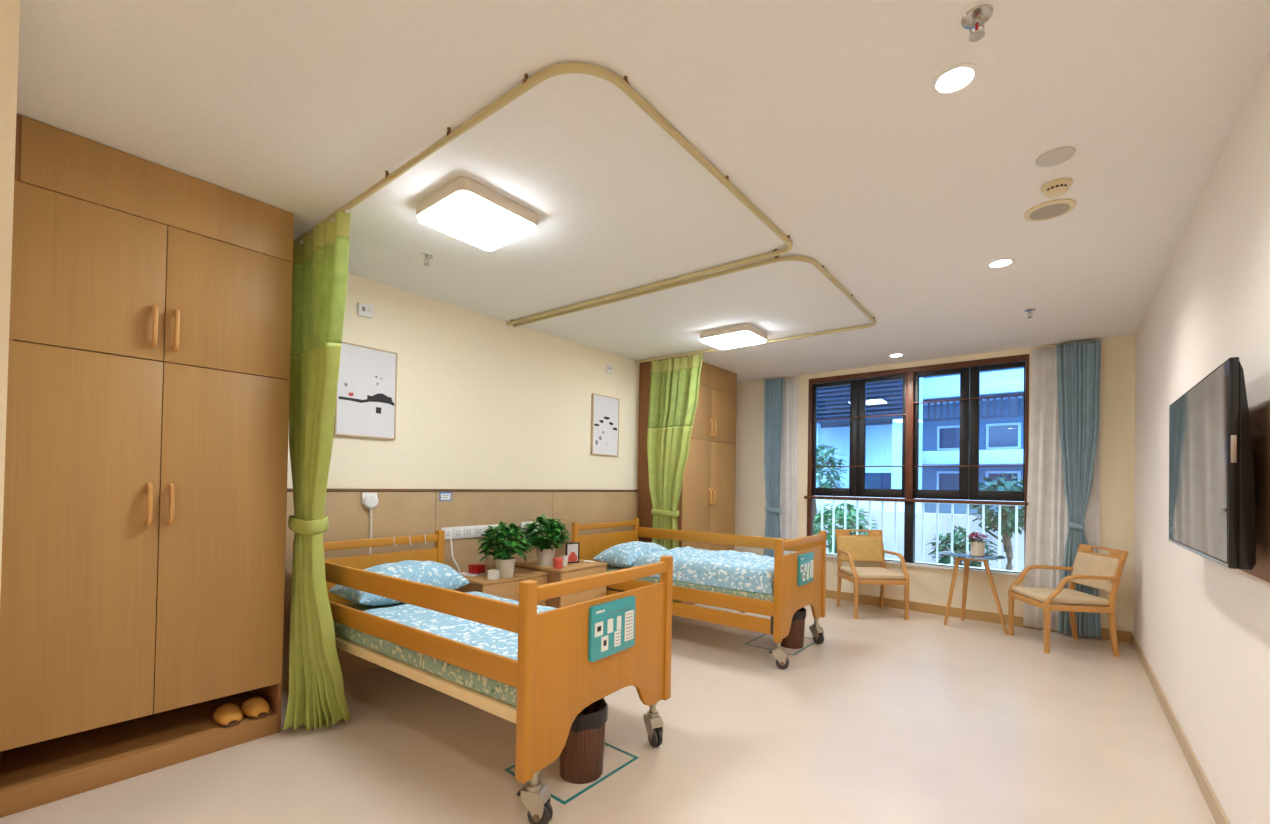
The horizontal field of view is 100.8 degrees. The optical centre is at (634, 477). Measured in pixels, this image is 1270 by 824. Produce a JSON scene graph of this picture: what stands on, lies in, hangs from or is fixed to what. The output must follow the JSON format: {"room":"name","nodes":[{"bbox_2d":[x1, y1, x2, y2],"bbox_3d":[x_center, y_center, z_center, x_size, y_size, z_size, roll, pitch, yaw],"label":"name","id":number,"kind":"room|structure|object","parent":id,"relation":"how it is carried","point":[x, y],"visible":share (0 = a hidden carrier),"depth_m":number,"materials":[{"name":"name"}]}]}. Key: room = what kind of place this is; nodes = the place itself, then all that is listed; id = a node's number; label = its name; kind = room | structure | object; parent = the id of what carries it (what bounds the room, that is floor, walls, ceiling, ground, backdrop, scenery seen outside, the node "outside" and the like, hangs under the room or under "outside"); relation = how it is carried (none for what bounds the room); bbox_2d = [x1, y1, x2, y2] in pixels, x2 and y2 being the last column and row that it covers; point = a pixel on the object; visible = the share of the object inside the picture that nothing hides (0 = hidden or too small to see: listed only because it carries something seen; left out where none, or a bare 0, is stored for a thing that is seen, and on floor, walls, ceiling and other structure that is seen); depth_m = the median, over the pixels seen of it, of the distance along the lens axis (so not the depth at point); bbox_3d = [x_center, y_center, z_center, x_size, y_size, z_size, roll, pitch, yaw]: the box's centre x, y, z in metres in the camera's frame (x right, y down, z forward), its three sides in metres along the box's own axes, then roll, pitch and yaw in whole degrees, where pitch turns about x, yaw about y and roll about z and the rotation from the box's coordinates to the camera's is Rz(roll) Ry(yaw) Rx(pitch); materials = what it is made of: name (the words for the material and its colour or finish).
{"room":"hospital room","nodes":[
{"label":"hospital room","id":0,"kind":"room"},
{"bbox_2d":[0,0,19,594],"bbox_3d":[-3.241,-0.082,0.978,1.425,2.776,2.630,0,-1,39],"label":"wall","id":1,"kind":"structure","parent":0,"point":[9,9],"depth_m":1.55,"materials":[{"name":"paint"}]},
{"bbox_2d":[287,273,639,489],"bbox_3d":[-1.832,-0.017,4.001,0.200,2.776,9.500,0,-1,39],"label":"wall","id":2,"kind":"structure","parent":0,"point":[483,402],"depth_m":4.47,"materials":[{"name":"paint"}]},
{"bbox_2d":[357,302,372,318],"bbox_3d":[-1.908,-1.179,3.715,0.032,0.090,0.100,0,-1,39],"label":"wall box","id":3,"kind":"object","parent":2,"relation":"attached to","point":[364,310],"visible":1,"depth_m":3.70,"materials":[{"name":"white plastic"}]},
{"bbox_2d":[333,341,397,439],"bbox_3d":[-1.903,-0.603,3.728,0.028,0.642,0.418,0,-1,39],"label":"picture","id":4,"kind":"object","parent":2,"relation":"attached to","point":[366,398],"visible":0.83,"depth_m":3.72,"materials":[{"name":"white paper"}]},
{"bbox_2d":[361,493,378,554],"bbox_3d":[-1.880,0.361,3.722,0.040,0.502,0.110,0,-1,39],"label":"button","id":5,"kind":"object","parent":2,"relation":"attached to","point":[369,500],"visible":0.91,"depth_m":3.72,"materials":[{"name":"white plastic"}]},
{"bbox_2d":[439,492,451,500],"bbox_3d":[-1.514,0.154,4.198,0.005,0.070,0.106,0,-1,39],"label":"wall sign","id":6,"kind":"object","parent":2,"relation":"attached to","point":[443,496],"visible":1,"depth_m":4.20,"materials":[{"name":"white plastic"}]},
{"bbox_2d":[282,488,638,690],"bbox_3d":[-1.160,0.749,4.655,0.026,1.284,3.755,0,-1,39],"label":"wall paneling","id":7,"kind":"structure","parent":2,"relation":"attached to","point":[398,512],"depth_m":4.20,"materials":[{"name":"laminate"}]},
{"bbox_2d":[441,524,498,539],"bbox_3d":[-1.351,0.456,4.393,0.017,0.098,0.585,0,-1,39],"label":"strip","id":8,"kind":"object","parent":2,"relation":"attached to","point":[463,531],"visible":0.66,"depth_m":4.33,"materials":[{"name":"white plastic"}]},
{"bbox_2d":[443,528,451,538],"bbox_3d":[-1.500,0.450,4.200,0.004,0.078,0.082,0,-1,39],"label":"socket","id":9,"kind":"object","parent":8,"relation":"attached to","point":[448,531],"depth_m":4.20,"materials":[{"name":"grey plastic"}]},
{"bbox_2d":[450,538,464,572],"bbox_3d":[-1.432,0.641,4.244,0.131,0.302,0.037,2,-1,-39],"label":"power cable","id":10,"kind":"object","parent":8,"relation":"attached to","point":[453,559],"visible":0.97,"depth_m":4.21,"materials":[{"name":"white plastic"}]},
{"bbox_2d":[454,528,462,537],"bbox_3d":[-1.439,0.453,4.276,0.004,0.078,0.082,0,-1,39],"label":"socket","id":11,"kind":"object","parent":8,"relation":"attached to","point":[458,532],"depth_m":4.28,"materials":[{"name":"white plastic"}]},
{"bbox_2d":[464,527,472,536],"bbox_3d":[-1.377,0.455,4.352,0.004,0.078,0.082,0,-1,39],"label":"socket","id":12,"kind":"object","parent":8,"relation":"attached to","point":[468,531],"depth_m":4.35,"materials":[{"name":"grey plastic"}]},
{"bbox_2d":[475,527,482,535],"bbox_3d":[-1.316,0.457,4.427,0.004,0.078,0.082,0,-1,39],"label":"socket","id":13,"kind":"object","parent":8,"relation":"attached to","point":[478,530],"depth_m":4.42,"materials":[{"name":"grey plastic"}]},
{"bbox_2d":[520,520,556,530],"bbox_3d":[-0.897,0.462,4.952,0.017,0.095,0.455,0,-1,39],"label":"strip","id":14,"kind":"object","parent":2,"relation":"attached to","point":[522,524],"visible":0.08,"depth_m":4.80,"materials":[{"name":"white plastic"}]},
{"bbox_2d":[590,393,618,455],"bbox_3d":[-0.321,-0.556,5.677,0.028,0.640,0.420,0,-1,39],"label":"picture","id":15,"kind":"object","parent":2,"relation":"attached to","point":[604,409],"visible":1,"depth_m":5.66,"materials":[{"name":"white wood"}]},
{"bbox_2d":[606,364,613,373],"bbox_3d":[-0.275,-1.180,5.725,0.032,0.090,0.100,0,-1,39],"label":"wall box","id":16,"kind":"object","parent":2,"relation":"attached to","point":[609,368],"visible":1,"depth_m":5.70,"materials":[{"name":"white plastic"}]},
{"bbox_2d":[0,598,1215,823],"bbox_3d":[-0.090,1.442,2.546,4.755,0.120,9.500,0,-1,39],"label":"floor","id":17,"kind":"structure","parent":0,"point":[891,718],"depth_m":2.66,"materials":[{"name":"plastic"}]},
{"bbox_2d":[0,113,293,817],"bbox_3d":[-2.391,-0.044,2.614,0.675,2.774,0.974,0,-1,39],"label":"wardrobe","id":18,"kind":"object","parent":17,"relation":"on","point":[145,505],"visible":0.94,"depth_m":2.36,"materials":[{"name":"brown wood"}]},
{"bbox_2d":[212,703,242,727],"bbox_3d":[-2.105,1.209,2.708,0.250,0.080,0.112,0,-1,39],"label":"slipper","id":19,"kind":"object","parent":18,"relation":"on","point":[227,715],"visible":1,"depth_m":2.65,"materials":[{"name":"fabric"}]},
{"bbox_2d":[240,696,269,719],"bbox_3d":[-2.033,1.211,2.797,0.250,0.080,0.112,0,-1,36],"label":"slipper","id":20,"kind":"object","parent":18,"relation":"on","point":[256,707],"visible":0.99,"depth_m":2.74,"materials":[{"name":"fabric"}]},
{"bbox_2d":[293,530,672,823],"bbox_3d":[-0.954,0.888,3.012,2.160,0.970,1.030,0,-1,36],"label":"bed","id":21,"kind":"object","parent":17,"relation":"on","point":[573,657],"visible":0.73,"depth_m":2.31,"materials":[{"name":"brown wood"}]},
{"bbox_2d":[333,602,516,706],"bbox_3d":[-0.955,0.874,3.013,1.983,0.094,0.946,0,-1,36],"label":"mattress","id":22,"kind":"object","parent":21,"relation":"on","point":[500,691],"visible":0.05,"depth_m":2.43,"materials":[{"name":"green fabric"}]},
{"bbox_2d":[329,560,469,605],"bbox_3d":[-1.542,0.690,3.507,0.390,0.257,0.800,0,-1,34],"label":"pillow","id":23,"kind":"object","parent":22,"relation":"on","point":[433,573],"visible":0.69,"depth_m":3.41,"materials":[{"name":"blue fabric"}]},
{"bbox_2d":[363,591,556,660],"bbox_3d":[-0.796,0.803,2.899,1.561,0.046,0.945,0,-1,36],"label":"duvet","id":24,"kind":"object","parent":22,"relation":"on","point":[495,640],"visible":0.21,"depth_m":2.77,"materials":[{"name":"blue fabric"}]},
{"bbox_2d":[455,567,547,605],"bbox_3d":[-1.114,1.092,4.309,0.489,0.592,0.640,0,-1,39],"label":"nightstand","id":25,"kind":"object","parent":17,"relation":"on","point":[508,588],"visible":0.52,"depth_m":4.12,"materials":[{"name":"brown wood"}]},
{"bbox_2d":[460,572,486,576],"bbox_3d":[-1.309,0.785,4.263,0.140,0.012,0.160,0,-1,33],"label":"tray","id":26,"kind":"object","parent":25,"relation":"on","point":[467,573],"visible":0.63,"depth_m":4.24,"materials":[{"name":"white plastic"}]},
{"bbox_2d":[468,563,485,573],"bbox_3d":[-1.290,0.747,4.287,0.106,0.066,0.096,1,-1,28],"label":"box","id":27,"kind":"object","parent":26,"relation":"on","point":[476,568],"visible":1,"depth_m":4.25,"materials":[{"name":"plastic"}]},
{"bbox_2d":[488,569,499,580],"bbox_3d":[-1.091,0.753,4.055,0.068,0.079,0.068,1,-1,16],"label":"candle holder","id":28,"kind":"object","parent":25,"relation":"on","point":[493,574],"visible":1,"depth_m":4.03,"materials":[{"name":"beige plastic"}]},
{"bbox_2d":[477,521,532,577],"bbox_3d":[-1.030,0.569,4.177,0.448,0.452,0.469,1,-1,-17],"label":"potted plant","id":29,"kind":"object","parent":25,"relation":"on","point":[505,563],"visible":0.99,"depth_m":4.10,"materials":[{"name":"green plant"}]},
{"bbox_2d":[514,556,606,607],"bbox_3d":[-0.667,1.087,4.740,0.639,0.628,0.567,0,-1,39],"label":"nightstand","id":30,"kind":"object","parent":17,"relation":"on","point":[581,569],"visible":0.34,"depth_m":4.52,"materials":[{"name":"brown wood"}]},
{"bbox_2d":[523,514,570,565],"bbox_3d":[-0.780,0.546,4.590,0.460,0.445,0.458,0,-1,39],"label":"potted plant","id":31,"kind":"object","parent":30,"relation":"on","point":[545,553],"visible":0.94,"depth_m":4.52,"materials":[{"name":"green plant"}]},
{"bbox_2d":[553,557,562,568],"bbox_3d":[-0.651,0.725,4.439,0.086,0.087,0.086,0,-1,39],"label":"cup","id":32,"kind":"object","parent":30,"relation":"on","point":[557,561],"visible":1,"depth_m":4.41,"materials":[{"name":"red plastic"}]},
{"bbox_2d":[561,555,567,565],"bbox_3d":[-0.617,0.729,4.591,0.068,0.085,0.068,0,-1,39],"label":"cup","id":33,"kind":"object","parent":30,"relation":"on","point":[565,557],"visible":0.82,"depth_m":4.56,"materials":[{"name":"white ceramic"}]},
{"bbox_2d":[566,542,579,563],"bbox_3d":[-0.582,0.682,4.761,0.136,0.185,0.078,2,-1,-37],"label":"photo frame","id":34,"kind":"object","parent":30,"relation":"on","point":[572,549],"visible":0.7,"depth_m":4.74,"materials":[{"name":"black plastic"}]},
{"bbox_2d":[567,544,577,561],"bbox_3d":[-0.562,0.682,4.735,0.112,0.161,0.002,2,-1,-37],"label":"photo","id":35,"kind":"object","parent":34,"relation":"attached to","point":[572,549],"depth_m":4.73,"materials":[{"name":"paper"}]},
{"bbox_2d":[568,552,576,561],"bbox_3d":[-0.562,0.717,4.733,0.092,0.086,0.002,2,-1,-37],"label":"print","id":36,"kind":"object","parent":34,"relation":"attached to","point":[572,557],"depth_m":4.73},
{"bbox_2d":[505,742,638,804],"bbox_3d":[-0.296,1.378,2.527,0.408,0.001,0.503,0,-1,39],"label":"tape","id":37,"kind":"object","parent":17,"relation":"on","point":[609,745],"visible":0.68,"depth_m":2.43,"materials":[{"name":"green plastic"}]},
{"bbox_2d":[559,698,607,783],"bbox_3d":[-0.249,1.217,2.455,0.240,0.320,0.238,0,-1,39],"label":"waste bin","id":38,"kind":"object","parent":17,"relation":"on","point":[581,757],"visible":0.72,"depth_m":2.36,"materials":[{"name":"brown plastic"}]},
{"bbox_2d":[638,356,736,604],"bbox_3d":[0.670,0.059,6.383,0.675,2.774,1.195,0,-1,39],"label":"wardrobe","id":39,"kind":"object","parent":17,"relation":"on","point":[706,503],"visible":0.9,"depth_m":6.13,"materials":[{"name":"brown wood"}]},
{"bbox_2d":[571,518,826,668],"bbox_3d":[0.532,0.938,4.851,2.160,0.970,1.030,0,-1,38],"label":"bed","id":40,"kind":"object","parent":17,"relation":"on","point":[800,576],"visible":0.55,"depth_m":4.28,"materials":[{"name":"brown wood"}]},
{"bbox_2d":[607,564,773,601],"bbox_3d":[0.531,0.924,4.852,1.983,0.094,0.946,0,-1,38],"label":"mattress","id":41,"kind":"object","parent":40,"relation":"on","point":[762,596],"visible":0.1,"depth_m":4.20,"materials":[{"name":"green fabric"}]},
{"bbox_2d":[594,541,667,567],"bbox_3d":[0.011,0.751,5.163,0.440,0.230,0.820,3,0,36],"label":"pillow","id":42,"kind":"object","parent":41,"relation":"on","point":[624,555],"visible":0.7,"depth_m":4.92,"materials":[{"name":"blue fabric"}]},
{"bbox_2d":[632,546,773,594],"bbox_3d":[0.773,0.780,4.667,1.350,0.194,0.951,0,-1,38],"label":"duvet","id":43,"kind":"object","parent":41,"relation":"on","point":[745,571],"visible":0.67,"depth_m":4.30,"materials":[{"name":"blue fabric"}]},
{"bbox_2d":[745,634,814,654],"bbox_3d":[1.282,1.432,4.567,0.445,0.001,0.565,0,-1,39],"label":"tape","id":44,"kind":"object","parent":17,"relation":"on","point":[764,634],"visible":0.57,"depth_m":4.47,"materials":[{"name":"green plastic"}]},
{"bbox_2d":[781,608,805,648],"bbox_3d":[1.333,1.272,4.474,0.240,0.320,0.238,0,-1,39],"label":"waste bin","id":45,"kind":"object","parent":17,"relation":"on","point":[795,638],"visible":0.57,"depth_m":4.38,"materials":[{"name":"brown plastic"}]},
{"bbox_2d":[835,529,909,619],"bbox_3d":[2.555,1.035,5.732,0.587,0.876,0.631,1,-1,1],"label":"armchair","id":46,"kind":"object","parent":17,"relation":"on","point":[870,547],"visible":1,"depth_m":5.91,"materials":[{"name":"brown wood"}]},
{"bbox_2d":[939,551,1008,633],"bbox_3d":[3.329,1.122,5.178,0.590,0.715,0.560,0,-1,39],"label":"side table","id":47,"kind":"object","parent":17,"relation":"on","point":[959,555],"visible":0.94,"depth_m":5.20,"materials":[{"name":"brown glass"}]},
{"bbox_2d":[967,532,991,555],"bbox_3d":[3.363,0.650,5.134,0.226,0.228,0.194,0,-1,39],"label":"flower pot","id":48,"kind":"object","parent":47,"relation":"on","point":[977,547],"visible":1,"depth_m":5.10,"materials":[{"name":"white ceramic"}]},
{"bbox_2d":[1008,544,1128,656],"bbox_3d":[3.776,1.041,4.613,0.631,0.876,0.587,1,-1,8],"label":"armchair","id":49,"kind":"object","parent":17,"relation":"on","point":[1094,570],"visible":1,"depth_m":4.44,"materials":[{"name":"brown wood"}]},
{"bbox_2d":[17,0,1269,382],"bbox_3d":[-0.039,-1.453,2.584,4.755,0.120,9.500,0,-1,39],"label":"ceiling","id":50,"kind":"structure","parent":0,"point":[827,116],"depth_m":2.16,"materials":[{"name":"paint"}]},
{"bbox_2d":[421,253,432,265],"bbox_3d":[-1.319,-1.374,3.325,0.072,0.061,0.072,1,-1,10],"label":"sprinkler","id":51,"kind":"object","parent":50,"relation":"attached to","point":[426,256],"visible":1,"depth_m":3.32,"materials":[{"name":"silver metal"}]},
{"bbox_2d":[416,177,537,250],"bbox_3d":[-0.826,-1.364,2.765,0.458,0.079,0.479,0,-1,39],"label":"ceiling light","id":52,"kind":"object","parent":50,"relation":"attached to","point":[465,209],"visible":1,"depth_m":2.68,"materials":[{"name":"white plastic"}]},
{"bbox_2d":[293,62,791,324],"bbox_3d":[-0.641,-1.378,3.187,2.655,0.034,1.878,0,-1,39],"label":"track","id":53,"kind":"object","parent":50,"relation":"attached to","point":[570,67],"visible":0.93,"depth_m":2.24,"materials":[{"name":"metal"}]},
{"bbox_2d":[283,209,349,730],"bbox_3d":[-1.831,-0.023,2.907,0.792,2.724,0.260,1,-1,27],"label":"privacy curtain","id":54,"kind":"object","parent":53,"relation":"hanging from","point":[316,698],"visible":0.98,"depth_m":2.80,"materials":[{"name":"green fabric"}]},
{"bbox_2d":[513,255,875,362],"bbox_3d":[0.508,-1.340,4.598,2.638,0.034,1.855,0,-1,39],"label":"track","id":55,"kind":"object","parent":50,"relation":"attached to","point":[816,264],"visible":0.86,"depth_m":3.94,"materials":[{"name":"metal"}]},
{"bbox_2d":[647,353,703,602],"bbox_3d":[0.415,0.037,5.732,0.722,2.691,0.113,0,-1,36],"label":"privacy curtain","id":56,"kind":"object","parent":55,"relation":"hanging from","point":[674,382],"visible":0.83,"depth_m":5.75,"materials":[{"name":"green fabric"}]},
{"bbox_2d":[700,324,766,349],"bbox_3d":[0.921,-1.305,4.906,0.506,0.079,0.426,0,-1,39],"label":"ceiling light","id":57,"kind":"object","parent":50,"relation":"attached to","point":[740,335],"visible":1,"depth_m":4.81,"materials":[{"name":"white plastic"}]},
{"bbox_2d":[763,378,782,556],"bbox_3d":[1.800,0.088,6.783,0.319,2.725,0.087,0,-1,39],"label":"window curtain","id":58,"kind":"object","parent":50,"relation":"hanging from","point":[773,389],"visible":0.79,"depth_m":6.79,"materials":[{"name":"blue fabric"}]},
{"bbox_2d":[779,377,798,555],"bbox_3d":[1.967,0.088,6.738,0.276,2.730,0.020,0,-1,39],"label":"sheer curtain","id":59,"kind":"object","parent":50,"relation":"hanging from","point":[788,503],"visible":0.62,"depth_m":6.73,"materials":[{"name":"white fabric"}]},
{"bbox_2d":[889,353,902,356],"bbox_3d":[2.785,-1.300,5.605,0.138,0.007,0.138,0,-1,39],"label":"recessed light","id":60,"kind":"object","parent":50,"relation":"in","point":[898,354],"visible":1,"depth_m":5.61,"materials":[{"name":"white plastic"}]},
{"bbox_2d":[932,63,977,94],"bbox_3d":[1.109,-1.379,1.821,0.138,0.007,0.138,0,-1,39],"label":"recessed light","id":61,"kind":"object","parent":50,"relation":"in","point":[955,78],"visible":1,"depth_m":1.82,"materials":[{"name":"white plastic"}]},
{"bbox_2d":[961,4,993,41],"bbox_3d":[1.029,-1.356,1.580,0.083,0.061,0.083,1,-1,10],"label":"sprinkler","id":62,"kind":"object","parent":50,"relation":"attached to","point":[977,16],"visible":1,"depth_m":1.57,"materials":[{"name":"silver metal"}]},
{"bbox_2d":[987,258,1013,267],"bbox_3d":[2.289,-1.339,3.287,0.138,0.007,0.138,0,-1,39],"label":"recessed light","id":63,"kind":"object","parent":50,"relation":"in","point":[998,263],"visible":1,"depth_m":3.28,"materials":[{"name":"white plastic"}]},
{"bbox_2d":[1024,308,1035,317],"bbox_3d":[3.109,-1.286,4.133,0.072,0.061,0.072,1,-1,10],"label":"sprinkler","id":64,"kind":"object","parent":50,"relation":"attached to","point":[1031,309],"visible":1,"depth_m":4.13,"materials":[{"name":"silver metal"}]},
{"bbox_2d":[1024,199,1075,220],"bbox_3d":[2.099,-1.348,2.659,0.210,0.012,0.210,0,-1,39],"label":"ceiling speaker","id":65,"kind":"object","parent":50,"relation":"attached to","point":[1051,209],"visible":1,"depth_m":2.65,"materials":[{"name":"beige plastic"}]},
{"bbox_2d":[1030,203,1069,219],"bbox_3d":[2.099,-1.349,2.659,0.162,0.008,0.162,0,-1,39],"label":"grille","id":66,"kind":"object","parent":65,"relation":"attached to","point":[1047,211],"depth_m":2.65,"materials":[{"name":"beige plastic"}]},
{"bbox_2d":[1035,146,1075,166],"bbox_3d":[1.789,-1.360,2.236,0.136,0.010,0.136,0,-1,39],"label":"ceiling vent","id":67,"kind":"object","parent":50,"relation":"in","point":[1056,156],"visible":1,"depth_m":2.22,"materials":[{"name":"beige plastic"}]},
{"bbox_2d":[1041,177,1072,197],"bbox_3d":[1.958,-1.336,2.441,0.116,0.047,0.116,0,-1,39],"label":"smoke detector","id":68,"kind":"object","parent":50,"relation":"attached to","point":[1058,187],"visible":1,"depth_m":2.41,"materials":[{"name":"beige plastic"}]},
{"bbox_2d":[1023,347,1100,630],"bbox_3d":[4.074,0.102,5.026,0.562,2.730,0.026,0,-1,39],"label":"sheer curtain","id":69,"kind":"object","parent":50,"relation":"hanging from","point":[1047,520],"visible":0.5,"depth_m":5.10,"materials":[{"name":"white fabric"}]},
{"bbox_2d":[1056,340,1101,638],"bbox_3d":[4.128,0.104,4.891,0.337,2.725,0.090,0,-1,39],"label":"window curtain","id":70,"kind":"object","parent":50,"relation":"hanging from","point":[1078,364],"visible":0.87,"depth_m":4.88,"materials":[{"name":"blue fabric"}]},
{"bbox_2d":[734,335,1134,633],"bbox_3d":[2.866,0.093,6.174,4.355,2.776,0.200,0,-1,39],"label":"wall","id":71,"kind":"structure","parent":0,"point":[1117,403],"depth_m":5.45,"materials":[{"name":"paint"}]},
{"bbox_2d":[804,354,1028,577],"bbox_3d":[3.053,-0.124,5.938,2.260,2.220,0.180,0,-1,39],"label":"window","id":72,"kind":"structure","parent":71,"relation":"in","point":[968,492],"depth_m":5.87,"materials":[{"name":"glass"},{"name":"wood"},{"name":"metal"}]},
{"bbox_2d":[826,590,1131,642],"bbox_3d":[3.017,1.430,5.878,3.706,0.100,0.014,0,-1,39],"label":"baseboard","id":73,"kind":"structure","parent":71,"relation":"attached to","point":[1122,636],"depth_m":5.62,"materials":[{"name":"brown wood"}]},
{"bbox_2d":[1134,50,1269,823],"bbox_3d":[1.703,0.006,1.129,0.200,2.776,9.500,0,-1,39],"label":"wall","id":74,"kind":"structure","parent":0,"point":[1202,625],"depth_m":2.28,"materials":[{"name":"paint"}]},
{"bbox_2d":[1132,634,1229,823],"bbox_3d":[1.597,1.351,1.178,0.012,0.085,9.100,0,-1,39],"label":"baseboard","id":75,"kind":"structure","parent":74,"relation":"attached to","point":[1217,812],"depth_m":2.68,"materials":[{"name":"brown wood"}]},
{"bbox_2d":[1239,405,1269,582],"bbox_3d":[1.836,0.046,1.471,0.022,0.540,1.500,0,-1,39],"label":"board","id":76,"kind":"object","parent":74,"relation":"attached to","point":[1260,418],"visible":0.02,"depth_m":1.64,"materials":[{"name":"brown wood"}]},
{"bbox_2d":[1168,357,1255,569],"bbox_3d":[2.229,-0.032,2.044,0.087,0.652,1.160,0,-1,39],"label":"television","id":77,"kind":"object","parent":76,"relation":"attached to","point":[1212,478],"visible":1,"depth_m":1.76,"materials":[{"name":"black glass"}]},
{"label":"outside","id":78,"kind":"structure","parent":0,"visible":0},
{"bbox_3d":[12.384,2.146,23.193,50.000,0.150,38.300,0,-1,39],"label":"ground","id":79,"kind":"structure","parent":78,"visible":0},
{"bbox_2d":[814,441,847,531],"bbox_3d":[3.080,0.546,9.292,1.309,2.369,1.278,2,-1,-34],"label":"tree","id":80,"kind":"object","parent":79,"relation":"on","point":[836,477],"visible":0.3,"depth_m":9.10,"materials":[{"name":"green plant"}]},
{"bbox_2d":[814,502,877,553],"bbox_3d":[3.127,1.049,8.014,1.052,1.333,1.046,0,-1,39],"label":"shrub","id":81,"kind":"object","parent":79,"relation":"on","point":[850,516],"visible":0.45,"depth_m":7.85,"materials":[{"name":"green plant"}]},
{"bbox_2d":[816,377,922,512],"bbox_3d":[2.874,-1.735,12.532,6.840,7.000,2.000,0,-1,39],"label":"building","id":82,"kind":"structure","parent":79,"relation":"on","point":[883,434],"depth_m":10.82,"materials":[{"name":"blue paint"}]},
{"bbox_2d":[816,508,1023,570],"bbox_3d":[3.942,1.171,9.620,18.000,1.150,0.150,0,-1,39],"label":"wall","id":83,"kind":"structure","parent":79,"relation":"on","point":[929,518],"depth_m":8.75,"materials":[{"name":"white paint"}]},
{"bbox_2d":[820,496,1022,570],"bbox_3d":[3.299,0.982,6.765,5.400,1.430,0.050,0,-1,39],"label":"balcony railing","id":84,"kind":"object","parent":79,"relation":"on","point":[845,501],"visible":0.23,"depth_m":6.43,"materials":[{"name":"white metal"}]},
{"bbox_2d":[926,525,997,566],"bbox_3d":[4.756,1.224,7.681,0.952,1.034,0.907,0,-1,39],"label":"shrub","id":85,"kind":"object","parent":79,"relation":"on","point":[961,546],"visible":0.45,"depth_m":7.61,"materials":[{"name":"green plant"}]},
{"bbox_2d":[922,367,1025,515],"bbox_3d":[10.828,-2.632,9.898,11.700,9.000,3.100,0,-1,39],"label":"apartment building","id":86,"kind":"structure","parent":79,"relation":"on","point":[1001,419],"depth_m":11.45,"materials":[{"name":"blue paint"}]},
{"bbox_2d":[963,472,1024,569],"bbox_3d":[5.343,0.837,7.517,1.106,1.820,1.107,0,-1,39],"label":"tree","id":87,"kind":"object","parent":79,"relation":"on","point":[1007,517],"visible":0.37,"depth_m":7.45,"materials":[{"name":"green plant"}]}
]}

